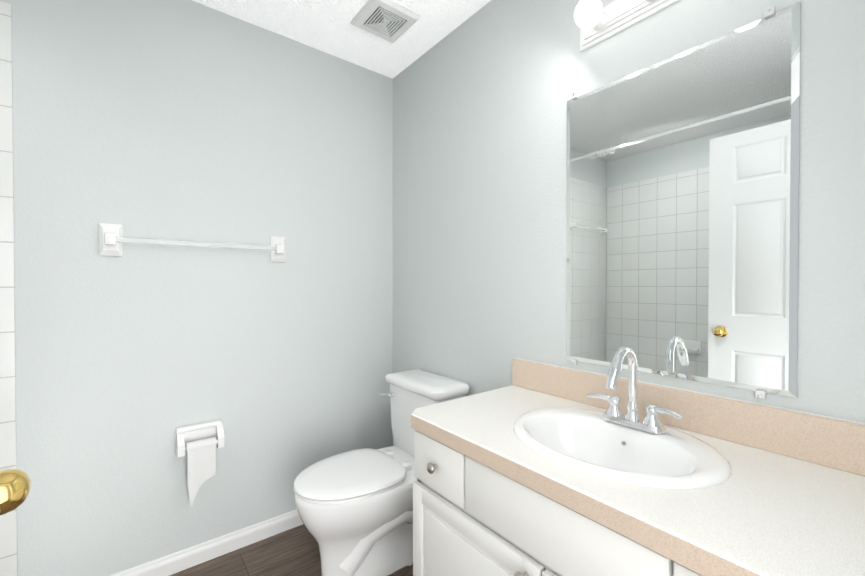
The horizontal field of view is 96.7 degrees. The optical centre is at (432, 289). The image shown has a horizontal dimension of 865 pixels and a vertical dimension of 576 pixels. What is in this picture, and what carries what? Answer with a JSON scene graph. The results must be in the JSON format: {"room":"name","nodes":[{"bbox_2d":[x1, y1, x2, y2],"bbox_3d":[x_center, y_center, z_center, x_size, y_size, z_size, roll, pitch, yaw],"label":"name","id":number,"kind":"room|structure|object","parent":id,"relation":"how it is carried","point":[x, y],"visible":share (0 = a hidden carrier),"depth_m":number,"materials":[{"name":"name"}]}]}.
{"room":"bathroom","nodes":[
{"label":"bathroom","id":0,"kind":"room"},
{"bbox_2d":[0,0,392,575],"bbox_3d":[-1.292,-0.024,1.527,2.602,2.440,0.100,0,1,-38],"label":"wall","id":1,"kind":"structure","parent":0,"point":[190,121],"depth_m":1.64,"materials":[{"name":"white paint"}]},
{"bbox_2d":[0,1,17,575],"bbox_3d":[-1.825,0.109,1.043,0.950,2.180,0.007,0,1,-38],"label":"wall tile","id":2,"kind":"structure","parent":1,"relation":"attached to","point":[8,546],"depth_m":1.32,"materials":[{"name":"tile"}]},
{"bbox_2d":[99,223,285,261],"bbox_3d":[-0.988,-0.195,1.668,0.696,0.124,0.050,0,1,-38],"label":"towel rail","id":3,"kind":"object","parent":1,"relation":"attached to","point":[111,239],"visible":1,"depth_m":1.51,"materials":[{"name":"white ceramic"}]},
{"bbox_2d":[176,420,223,506],"bbox_3d":[-0.995,0.744,1.649,0.170,0.322,0.085,0,1,-38],"label":"paper holder","id":4,"kind":"object","parent":1,"relation":"attached to","point":[199,443],"visible":1,"depth_m":1.63,"materials":[{"name":"white ceramic"}]},
{"bbox_2d":[111,509,302,575],"bbox_3d":[-0.841,1.154,1.820,1.542,0.080,0.013,0,1,-38],"label":"baseboard","id":5,"kind":"structure","parent":1,"relation":"attached to","point":[178,561],"depth_m":1.71,"materials":[{"name":"white paint"}]},
{"bbox_2d":[169,524,412,575],"bbox_3d":[-0.465,1.231,0.563,2.702,0.050,2.656,0,1,-38],"label":"floor","id":6,"kind":"structure","parent":0,"point":[294,551],"depth_m":1.70,"materials":[{"name":"brown wood"}]},
{"bbox_2d":[293,369,469,575],"bbox_3d":[-0.240,0.810,1.696,0.730,0.769,0.450,0,1,-38],"label":"toilet","id":7,"kind":"object","parent":6,"relation":"on","point":[354,508],"visible":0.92,"depth_m":1.56,"materials":[{"name":"white ceramic"}]},
{"bbox_2d":[411,346,864,575],"bbox_3d":[0.431,0.677,0.987,0.555,1.049,1.022,0,1,-38],"label":"bathroom vanity","id":8,"kind":"object","parent":6,"relation":"on","point":[535,468],"visible":1,"depth_m":0.88,"materials":[{"name":"white paint"}]},
{"bbox_2d":[513,407,731,488],"bbox_3d":[0.452,0.449,0.993,0.430,0.147,0.510,0,1,-38],"label":"sink","id":9,"kind":"object","parent":8,"relation":"in","point":[610,452],"depth_m":0.99,"materials":[{"name":"white ceramic"}]},
{"bbox_2d":[587,346,681,433],"bbox_3d":[0.513,0.263,1.032,0.160,0.222,0.252,0,1,-38],"label":"faucet","id":10,"kind":"object","parent":8,"relation":"on","point":[613,417],"depth_m":1.05,"materials":[{"name":"silver metal"}]},
{"bbox_2d":[192,0,490,78],"bbox_3d":[-0.610,-1.261,0.725,2.702,0.050,2.186,0,1,-38],"label":"ceiling","id":11,"kind":"structure","parent":0,"point":[326,26],"depth_m":1.81,"materials":[{"name":"white paint"}]},
{"bbox_2d":[350,0,420,42],"bbox_3d":[-0.219,-1.237,1.771,0.235,0.016,0.235,0,1,-38],"label":"ceiling vent","id":12,"kind":"object","parent":11,"relation":"in","point":[390,21],"visible":1,"depth_m":1.75,"materials":[{"name":"white plastic"}]},
{"bbox_2d":[393,0,864,445],"bbox_3d":[0.415,-0.024,1.538,0.100,2.440,2.186,0,1,-38],"label":"wall","id":13,"kind":"structure","parent":0,"point":[482,96],"depth_m":1.47,"materials":[{"name":"white paint"}]},
{"bbox_2d":[574,0,680,51],"bbox_3d":[0.606,-0.865,1.079,0.152,0.105,0.500,0,1,-38],"label":"sconce","id":14,"kind":"object","parent":13,"relation":"attached to","point":[596,22],"visible":1,"depth_m":1.18,"materials":[{"name":"white glass"}]},
{"bbox_2d":[566,3,800,398],"bbox_3d":[0.661,-0.208,1.128,0.012,0.949,0.604,0,1,-38],"label":"mirror","id":15,"kind":"object","parent":13,"relation":"attached to","point":[682,207],"visible":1,"depth_m":1.05,"materials":[{"name":"clear glass"}]},
{"bbox_3d":[0.215,0.170,0.085,0.880,2.080,0.120,0,1,-38],"label":"door frame","id":16,"kind":"structure","parent":0,"visible":0},
{"bbox_2d":[0,469,30,514],"bbox_3d":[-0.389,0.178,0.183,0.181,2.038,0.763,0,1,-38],"label":"door knob","id":17,"kind":"object","parent":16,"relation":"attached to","point":[15,486],"depth_m":0.47,"materials":[{"name":"gold metal"}]}
]}

